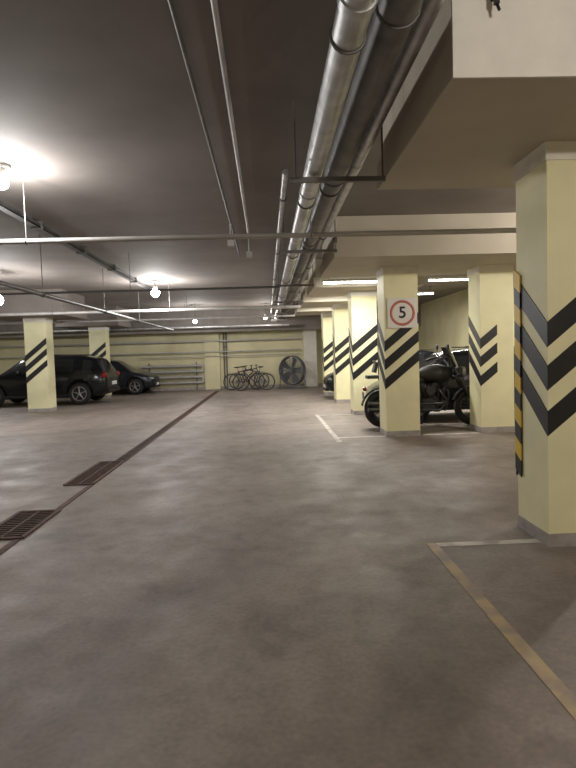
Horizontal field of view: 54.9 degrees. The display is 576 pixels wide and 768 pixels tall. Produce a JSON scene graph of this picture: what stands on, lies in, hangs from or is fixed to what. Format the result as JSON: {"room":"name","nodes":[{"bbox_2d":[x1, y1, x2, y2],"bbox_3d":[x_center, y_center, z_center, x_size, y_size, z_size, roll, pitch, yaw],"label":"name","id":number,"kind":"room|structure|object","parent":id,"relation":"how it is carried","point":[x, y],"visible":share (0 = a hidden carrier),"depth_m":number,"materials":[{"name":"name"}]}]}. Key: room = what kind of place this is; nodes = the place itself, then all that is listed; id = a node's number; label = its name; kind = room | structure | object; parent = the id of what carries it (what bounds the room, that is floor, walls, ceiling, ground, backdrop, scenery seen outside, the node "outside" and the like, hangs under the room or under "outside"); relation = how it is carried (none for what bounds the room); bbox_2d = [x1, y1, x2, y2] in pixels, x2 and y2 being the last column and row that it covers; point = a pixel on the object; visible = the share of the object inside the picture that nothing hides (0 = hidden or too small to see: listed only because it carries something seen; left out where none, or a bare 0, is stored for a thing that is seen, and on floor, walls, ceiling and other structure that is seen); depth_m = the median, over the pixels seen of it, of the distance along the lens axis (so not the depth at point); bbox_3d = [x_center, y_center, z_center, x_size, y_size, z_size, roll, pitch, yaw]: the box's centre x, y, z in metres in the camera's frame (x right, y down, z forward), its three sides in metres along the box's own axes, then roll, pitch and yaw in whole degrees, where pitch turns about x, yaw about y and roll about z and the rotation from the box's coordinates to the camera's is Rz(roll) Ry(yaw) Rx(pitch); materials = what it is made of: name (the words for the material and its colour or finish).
{"room":"parking garage","nodes":[
{"label":"parking garage","id":0,"kind":"room"},
{"bbox_2d":[0,289,86,321],"bbox_3d":[-7.707,-2.382,16.968,2.400,0.750,2.100,-2,3,-2],"label":"ceiling beam","id":1,"kind":"structure","parent":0,"point":[11,303],"depth_m":15.95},
{"bbox_2d":[55,306,130,328],"bbox_3d":[-7.816,-2.664,22.411,2.400,0.750,2.000,-2,3,-2],"label":"ceiling beam","id":2,"kind":"structure","parent":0,"point":[125,324],"depth_m":21.44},
{"bbox_2d":[0,328,378,388],"bbox_3d":[-4.011,-1.548,26.121,20.400,4.000,0.200,-2,3,-2],"label":"wall","id":3,"kind":"structure","parent":0,"point":[270,363],"depth_m":26.02,"materials":[{"name":"beige paint"}]},
{"bbox_2d":[0,338,300,358],"bbox_3d":[-6.651,-1.557,25.761,14.500,0.759,0.305,-2,3,-2],"label":"pipe","id":4,"kind":"object","parent":3,"relation":"attached to","point":[271,338],"visible":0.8,"depth_m":25.70,"materials":[{"name":"metal"}]},
{"bbox_2d":[204,332,220,389],"bbox_3d":[-3.554,-1.552,25.938,0.700,3.600,0.200,-2,3,-2],"label":"pilaster","id":5,"kind":"object","parent":3,"relation":"attached to","point":[212,364],"visible":0.57,"depth_m":25.87,"materials":[{"name":"beige paint"}]},
{"bbox_2d":[115,383,322,391],"bbox_3d":[-3.954,0.195,26.102,20.000,0.120,0.020,-2,3,-2],"label":"baseboard","id":6,"kind":"structure","parent":3,"relation":"attached to","point":[319,384],"depth_m":26.08,"materials":[{"name":"grey paint"}]},
{"bbox_2d":[223,332,227,388],"bbox_3d":[-2.935,-1.224,26.021,0.200,2.900,0.105,-2,3,-2],"label":"riser pipe","id":7,"kind":"object","parent":3,"relation":"attached to","point":[223,332],"visible":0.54,"depth_m":25.98,"materials":[{"name":"metal"}]},
{"bbox_2d":[302,330,317,386],"bbox_3d":[1.016,-1.692,25.955,0.600,3.600,0.500,-2,3,-2],"label":"pilaster","id":8,"kind":"object","parent":3,"relation":"attached to","point":[309,336],"visible":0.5,"depth_m":25.73,"materials":[{"name":"white paint"}]},
{"bbox_2d":[0,0,515,309],"bbox_3d":[-3.488,-2.667,10.852,20.000,0.200,30.200,-2,3,-2],"label":"ceiling","id":9,"kind":"structure","parent":0,"point":[100,120],"depth_m":5.49,"materials":[{"name":"concrete"}]},
{"bbox_2d":[0,162,9,189],"bbox_3d":[-3.040,-2.192,5.884,0.180,0.255,0.180,-2,3,-2],"label":"ceiling lamp","id":10,"kind":"object","parent":9,"relation":"attached to","point":[4,182],"depth_m":5.85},
{"bbox_2d":[0,201,160,295],"bbox_3d":[-3.688,-2.288,6.806,0.180,0.120,21.900,-2,3,-2],"label":"cable tray","id":11,"kind":"object","parent":9,"relation":"attached to","point":[39,226],"visible":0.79,"depth_m":9.19,"materials":[{"name":"metal"}]},
{"bbox_2d":[0,235,173,330],"bbox_3d":[-4.167,-2.070,11.608,0.098,1.029,20.700,-2,3,-2],"label":"pipe","id":12,"kind":"object","parent":9,"relation":"hanging from","point":[42,294],"visible":1,"depth_m":10.20,"materials":[{"name":"metal"}]},
{"bbox_2d":[0,253,279,294],"bbox_3d":[-6.796,-2.075,10.806,13.250,0.773,0.068,-2,3,-2],"label":"pipe","id":13,"kind":"object","parent":9,"relation":"hanging from","point":[252,287],"visible":1,"depth_m":10.96,"materials":[{"name":"metal"}]},
{"bbox_2d":[0,315,288,333],"bbox_3d":[-6.934,-2.696,23.595,13.950,0.865,0.134,-2,3,-2],"label":"pipe","id":14,"kind":"object","parent":9,"relation":"hanging from","point":[278,324],"visible":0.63,"depth_m":23.64,"materials":[{"name":"metal"}]},
{"bbox_2d":[0,296,294,324],"bbox_3d":[-6.746,-2.467,18.654,13.950,0.816,0.094,-2,3,-2],"label":"pipe","id":15,"kind":"object","parent":9,"relation":"hanging from","point":[281,315],"visible":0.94,"depth_m":18.74,"materials":[{"name":"metal"}]},
{"bbox_2d":[0,283,300,315],"bbox_3d":[-6.616,-2.293,15.261,13.950,0.816,0.114,-2,3,-2],"label":"pipe","id":16,"kind":"object","parent":9,"relation":"hanging from","point":[282,306],"visible":0.98,"depth_m":15.35,"materials":[{"name":"metal"}]},
{"bbox_2d":[151,280,159,296],"bbox_3d":[-3.585,-2.560,14.963,0.240,0.436,0.236,-2,3,-2],"label":"ceiling lamp","id":17,"kind":"object","parent":9,"relation":"attached to","point":[154,293],"depth_m":14.89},
{"bbox_2d":[167,0,239,255],"bbox_3d":[-0.698,-2.240,3.666,0.035,0.035,15.400,-2,3,-2],"label":"conduit pipe","id":18,"kind":"object","parent":9,"relation":"attached to","point":[170,2],"visible":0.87,"depth_m":4.30,"materials":[{"name":"metal"}]},
{"bbox_2d":[0,304,420,338],"bbox_3d":[-4.007,-2.796,24.905,20.000,0.980,0.500,-2,3,-2],"label":"ceiling beam","id":19,"kind":"structure","parent":9,"relation":"attached to","point":[306,322],"depth_m":24.67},
{"bbox_2d":[210,0,249,233],"bbox_3d":[-0.408,-2.189,2.628,0.044,0.044,13.300,-2,3,-2],"label":"conduit pipe","id":20,"kind":"object","parent":9,"relation":"attached to","point":[214,5],"visible":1,"depth_m":4.26,"materials":[{"name":"grey metal"}]},
{"bbox_2d":[227,224,234,246],"bbox_3d":[-0.875,-2.271,8.468,0.100,0.340,0.100,-2,3,-2],"label":"pipe","id":21,"kind":"object","parent":9,"relation":"hanging from","point":[230,242],"visible":0.98,"depth_m":8.43,"materials":[{"name":"grey metal"}]},
{"bbox_2d":[246,239,251,257],"bbox_3d":[-0.661,-2.327,9.425,0.100,0.340,0.100,-2,3,-2],"label":"pipe","id":22,"kind":"object","parent":9,"relation":"hanging from","point":[248,253],"visible":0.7,"depth_m":9.38,"materials":[{"name":"grey metal"}]},
{"bbox_2d":[0,174,515,244],"bbox_3d":[-3.293,-1.937,6.188,19.900,0.781,0.084,-2,3,-2],"label":"pipe","id":23,"kind":"object","parent":9,"relation":"hanging from","point":[310,234],"visible":0.95,"depth_m":6.29,"materials":[{"name":"metal"}]},
{"bbox_2d":[270,169,287,314],"bbox_3d":[-0.394,-2.692,14.928,0.088,0.364,19.100,-2,3,-2],"label":"pipe","id":24,"kind":"object","parent":9,"relation":"attached to","point":[284,173],"visible":0.98,"depth_m":7.09,"materials":[{"name":"metal"}]},
{"bbox_2d":[272,301,294,313],"bbox_3d":[-0.160,-2.780,19.391,0.800,0.670,0.040,-2,3,-2],"label":"bracket","id":25,"kind":"object","parent":9,"relation":"attached to","point":[273,301],"visible":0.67,"depth_m":19.39,"materials":[{"name":"metal"}]},
{"bbox_2d":[274,286,302,302],"bbox_3d":[0.001,-2.565,15.200,0.800,0.670,0.040,-2,3,-2],"label":"bracket","id":26,"kind":"object","parent":9,"relation":"attached to","point":[301,286],"visible":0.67,"depth_m":15.19,"materials":[{"name":"metal"}]},
{"bbox_2d":[276,265,313,286],"bbox_3d":[0.138,-2.381,11.607,0.800,0.670,0.040,-2,3,-2],"label":"bracket","id":27,"kind":"object","parent":9,"relation":"attached to","point":[287,285],"visible":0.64,"depth_m":11.61,"materials":[{"name":"metal"}]},
{"bbox_2d":[280,220,336,253],"bbox_3d":[0.283,-2.187,7.815,0.800,0.670,0.040,-2,3,-2],"label":"bracket","id":28,"kind":"object","parent":9,"relation":"attached to","point":[283,251],"visible":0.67,"depth_m":7.81,"materials":[{"name":"metal"}]},
{"bbox_2d":[274,0,377,321],"bbox_3d":[-0.001,-2.323,10.252,0.192,0.636,28.500,-2,3,-2],"label":"pipe","id":29,"kind":"object","parent":9,"relation":"attached to","point":[348,31],"visible":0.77,"depth_m":3.25,"materials":[{"name":"metal"}]},
{"bbox_2d":[290,100,385,183],"bbox_3d":[0.406,-2.023,4.622,0.800,0.670,0.040,-2,3,-2],"label":"bracket","id":30,"kind":"object","parent":9,"relation":"attached to","point":[338,179],"visible":0.83,"depth_m":4.62,"materials":[{"name":"metal"}]},
{"bbox_2d":[322,278,376,283],"bbox_3d":[1.432,-2.478,12.002,1.400,0.593,0.100,-2,3,-2],"label":"lamp","id":31,"kind":"object","parent":9,"relation":"hanging from","point":[358,280],"visible":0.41,"depth_m":11.98,"materials":[{"name":"white plastic"}]},
{"bbox_2d":[279,0,422,318],"bbox_3d":[0.247,-2.389,10.258,0.238,0.519,28.500,-2,3,-2],"label":"insulated pipe","id":32,"kind":"object","parent":9,"relation":"hanging from","point":[391,22],"visible":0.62,"depth_m":3.53,"materials":[{"name":"metal"}]},
{"bbox_2d":[285,0,444,314],"bbox_3d":[0.465,-2.479,10.262,0.148,0.354,28.500,-2,3,-2],"label":"pipe","id":33,"kind":"object","parent":9,"relation":"attached to","point":[430,9],"visible":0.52,"depth_m":3.88,"materials":[{"name":"metal"}]},
{"bbox_2d":[418,291,433,294],"bbox_3d":[4.146,-3.038,18.040,1.200,0.273,0.100,-2,3,-2],"label":"lamp","id":34,"kind":"object","parent":9,"relation":"hanging from","point":[424,292],"visible":0.46,"depth_m":18.02,"materials":[{"name":"white plastic"}]},
{"bbox_2d":[427,276,467,281],"bbox_3d":[4.276,-2.864,14.647,1.200,0.273,0.100,-2,3,-2],"label":"lamp","id":35,"kind":"object","parent":9,"relation":"hanging from","point":[465,277],"visible":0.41,"depth_m":14.62,"materials":[{"name":"white plastic"}]},
{"bbox_2d":[451,0,575,78],"bbox_3d":[2.156,-2.017,3.048,2.540,0.625,0.015,-2,3,-2],"label":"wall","id":36,"kind":"structure","parent":9,"relation":"attached to","point":[525,38],"depth_m":3.01,"materials":[{"name":"white paint"}]},
{"bbox_2d":[491,0,500,10],"bbox_3d":[1.110,-2.034,2.963,0.030,0.108,0.073,-2,3,-2],"label":"hook","id":37,"kind":"object","parent":36,"relation":"attached to","point":[495,2],"visible":1,"depth_m":2.94,"materials":[{"name":"black paint"}]},
{"bbox_2d":[0,386,575,767],"bbox_3d":[-3.372,1.127,11.051,20.000,0.200,30.200,-2,3,-2],"label":"floor","id":38,"kind":"structure","parent":0,"point":[253,586],"depth_m":3.47,"materials":[{"name":"concrete"}]},
{"bbox_2d":[0,509,60,539],"bbox_3d":[-2.479,1.300,5.157,0.416,0.016,0.886,-2,3,-2],"label":"floor drain grate","id":39,"kind":"object","parent":38,"relation":"on","point":[20,525],"visible":1,"depth_m":5.18,"materials":[{"name":"black metal"}]},
{"bbox_2d":[23,318,56,411],"bbox_3d":[-7.628,-0.588,17.088,0.674,2.850,0.574,-2,3,-2],"label":"concrete column","id":40,"kind":"structure","parent":38,"relation":"on","point":[38,332],"depth_m":16.84,"materials":[{"name":"beige paint"}]},
{"bbox_2d":[0,354,119,405],"bbox_3d":[-8.684,-0.170,20.000,4.819,1.776,2.463,-2,3,-2],"label":"car","id":41,"kind":"object","parent":38,"relation":"on","point":[81,378],"visible":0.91,"depth_m":19.12,"materials":[{"name":"black paint"}]},
{"bbox_2d":[63,461,124,485],"bbox_3d":[-2.567,1.182,7.453,0.376,0.016,1.486,-2,3,-2],"label":"floor drain grate","id":42,"kind":"object","parent":38,"relation":"on","point":[95,473],"visible":1,"depth_m":7.32,"materials":[{"name":"black metal"}]},
{"bbox_2d":[88,327,111,397],"bbox_3d":[-7.639,-0.876,22.584,0.674,2.850,0.574,-2,3,-2],"label":"concrete column","id":43,"kind":"structure","parent":38,"relation":"on","point":[99,344],"depth_m":22.27,"materials":[{"name":"beige paint"}]},
{"bbox_2d":[0,391,218,554],"bbox_3d":[-2.599,0.988,11.224,0.175,0.012,26.500,-2,3,-2],"label":"drainage channel","id":44,"kind":"object","parent":38,"relation":"on","point":[143,444],"visible":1,"depth_m":9.41,"materials":[{"name":"metal"}]},
{"bbox_2d":[110,360,159,394],"bbox_3d":[-7.906,-0.329,24.531,4.264,1.572,2.180,-2,3,-2],"label":"car","id":45,"kind":"object","parent":38,"relation":"on","point":[135,381],"visible":0.42,"depth_m":23.79,"materials":[{"name":"grey paint"}]},
{"bbox_2d":[142,362,203,390],"bbox_3d":[-5.365,-0.342,25.880,2.895,1.300,0.290,-2,3,-2],"label":"radiator","id":46,"kind":"object","parent":38,"relation":"on","point":[196,365],"visible":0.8,"depth_m":25.80,"materials":[{"name":"metal"}]},
{"bbox_2d":[223,365,264,389],"bbox_3d":[-1.966,-0.289,24.861,1.868,1.094,0.640,-2,3,-6],"label":"bicycle","id":47,"kind":"object","parent":38,"relation":"on","point":[252,373],"visible":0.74,"depth_m":24.83,"materials":[{"name":"black metal"}]},
{"bbox_2d":[229,365,268,388],"bbox_3d":[-1.793,-0.331,25.567,1.868,1.094,0.640,-2,3,-4],"label":"bicycle","id":48,"kind":"object","parent":38,"relation":"on","point":[256,365],"visible":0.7,"depth_m":25.55,"materials":[{"name":"black metal"}]},
{"bbox_2d":[232,365,274,390],"bbox_3d":[-1.501,-0.267,24.179,1.868,1.094,0.640,-2,3,2],"label":"bicycle","id":49,"kind":"object","parent":38,"relation":"on","point":[259,367],"visible":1,"depth_m":24.17,"materials":[{"name":"black metal"}]},
{"bbox_2d":[278,355,307,388],"bbox_3d":[0.185,-0.551,24.923,1.450,1.470,0.592,0,4,36],"label":"fan","id":50,"kind":"object","parent":38,"relation":"on","point":[292,371],"visible":1,"depth_m":24.81,"materials":[{"name":"black metal"}]},
{"bbox_2d":[321,313,333,394],"bbox_3d":[1.589,-1.109,20.426,0.624,2.980,0.584,-2,3,-2],"label":"concrete column","id":51,"kind":"structure","parent":38,"relation":"on","point":[326,318],"depth_m":20.13,"materials":[{"name":"beige paint"}]},
{"bbox_2d":[331,304,350,402],"bbox_3d":[1.718,-0.935,17.033,0.624,2.980,0.584,-2,3,-2],"label":"concrete column","id":52,"kind":"structure","parent":38,"relation":"on","point":[340,321],"depth_m":16.76,"materials":[{"name":"beige paint"}]},
{"bbox_2d":[315,414,385,441],"bbox_3d":[1.206,0.858,11.564,0.920,0.004,4.300,-2,3,-2],"label":"parking line","id":53,"kind":"object","parent":38,"relation":"on","point":[321,420],"visible":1,"depth_m":10.54,"materials":[{"name":"white paint"}]},
{"bbox_2d":[347,290,378,414],"bbox_3d":[1.848,-0.762,13.639,0.624,2.980,0.584,-2,3,-2],"label":"concrete column","id":54,"kind":"structure","parent":38,"relation":"on","point":[362,307],"depth_m":13.35,"materials":[{"name":"beige paint"}]},
{"bbox_2d":[323,349,435,391],"bbox_3d":[3.342,-0.372,18.797,4.264,1.572,2.180,-2,3,-2],"label":"car","id":55,"kind":"object","parent":38,"relation":"on","point":[328,381],"visible":0.12,"depth_m":18.17,"materials":[{"name":"black paint"}]},
{"bbox_2d":[376,266,420,436],"bbox_3d":[1.988,-0.575,10.007,0.624,2.980,0.584,-2,3,-2],"label":"concrete column","id":56,"kind":"structure","parent":38,"relation":"on","point":[398,348],"depth_m":9.75,"materials":[{"name":"beige paint"}]},
{"bbox_2d":[387,298,416,327],"bbox_3d":[1.993,-1.239,9.671,0.520,0.520,0.018,-2,3,-2],"label":"speed limit sign","id":57,"kind":"object","parent":56,"relation":"attached to","point":[401,312],"visible":1,"depth_m":9.67,"materials":[{"name":"white metal"}]},
{"bbox_2d":[361,343,469,426],"bbox_3d":[2.739,0.029,10.958,2.600,1.628,0.936,-2,3,1],"label":"motorcycle","id":58,"kind":"object","parent":38,"relation":"on","point":[433,374],"visible":0.62,"depth_m":10.85,"materials":[{"name":"black metal"}]},
{"bbox_2d":[366,346,514,420],"bbox_3d":[3.933,-0.060,12.503,4.264,1.572,2.180,-2,3,-2],"label":"car","id":59,"kind":"object","parent":38,"relation":"on","point":[461,355],"visible":0.09,"depth_m":11.72,"materials":[{"name":"black paint"}]},
{"bbox_2d":[423,432,477,434],"bbox_3d":[2.919,0.891,9.927,1.000,0.004,0.100,-2,3,-2],"label":"parking line","id":60,"kind":"object","parent":38,"relation":"on","point":[472,432],"visible":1,"depth_m":9.91,"materials":[{"name":"white paint"}]},
{"bbox_2d":[437,539,540,546],"bbox_3d":[1.550,1.228,4.291,0.790,0.004,0.080,-2,3,-2],"label":"parking line","id":61,"kind":"object","parent":38,"relation":"on","point":[518,541],"visible":1,"depth_m":4.28,"materials":[{"name":"white paint"}]},
{"bbox_2d":[467,264,514,432],"bbox_3d":[3.712,-0.636,10.150,0.624,2.980,0.584,-2,3,-2],"label":"concrete column","id":62,"kind":"structure","parent":38,"relation":"on","point":[490,287],"depth_m":9.89,"materials":[{"name":"beige paint"}]},
{"bbox_2d":[426,543,575,720],"bbox_3d":[1.213,1.373,1.720,0.080,0.004,5.200,-2,3,-2],"label":"parking line","id":63,"kind":"object","parent":38,"relation":"on","point":[553,683],"visible":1,"depth_m":2.86,"materials":[{"name":"beige paint"}]},
{"bbox_2d":[513,141,575,546],"bbox_3d":[2.201,-0.285,4.349,0.630,2.980,0.526,-2,3,-2],"label":"concrete column","id":64,"kind":"structure","parent":38,"relation":"on","point":[545,179],"depth_m":4.15,"materials":[{"name":"beige paint"}]},
{"bbox_2d":[294,293,331,315],"bbox_3d":[1.515,-2.896,20.151,2.510,0.620,2.000,-2,3,-2],"label":"ceiling beam","id":65,"kind":"structure","parent":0,"point":[298,311],"depth_m":19.24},
{"bbox_2d":[299,280,376,307],"bbox_3d":[1.645,-2.722,16.758,2.510,0.620,2.000,-2,3,-2],"label":"ceiling beam","id":66,"kind":"structure","parent":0,"point":[326,301],"depth_m":15.81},
{"bbox_2d":[307,259,424,296],"bbox_3d":[1.775,-2.548,13.365,2.510,0.620,2.000,-2,3,-2],"label":"ceiling beam","id":67,"kind":"structure","parent":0,"point":[319,289],"depth_m":12.52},
{"bbox_2d":[320,213,515,277],"bbox_3d":[2.814,-2.391,9.755,4.310,0.620,2.300,-2,3,-2],"label":"ceiling beam","id":68,"kind":"structure","parent":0,"point":[449,254],"depth_m":8.61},
{"bbox_2d":[418,273,513,351],"bbox_3d":[6.658,-1.098,11.322,0.200,4.000,30.200,-2,3,-2],"label":"wall","id":69,"kind":"structure","parent":0,"point":[444,320],"depth_m":21.56,"materials":[{"name":"beige paint"}]},
{"bbox_2d":[377,0,575,189],"bbox_3d":[2.116,-2.072,4.078,2.540,0.620,2.050,-2,3,-2],"label":"ceiling beam","id":70,"kind":"structure","parent":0,"point":[440,131],"depth_m":3.77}
]}

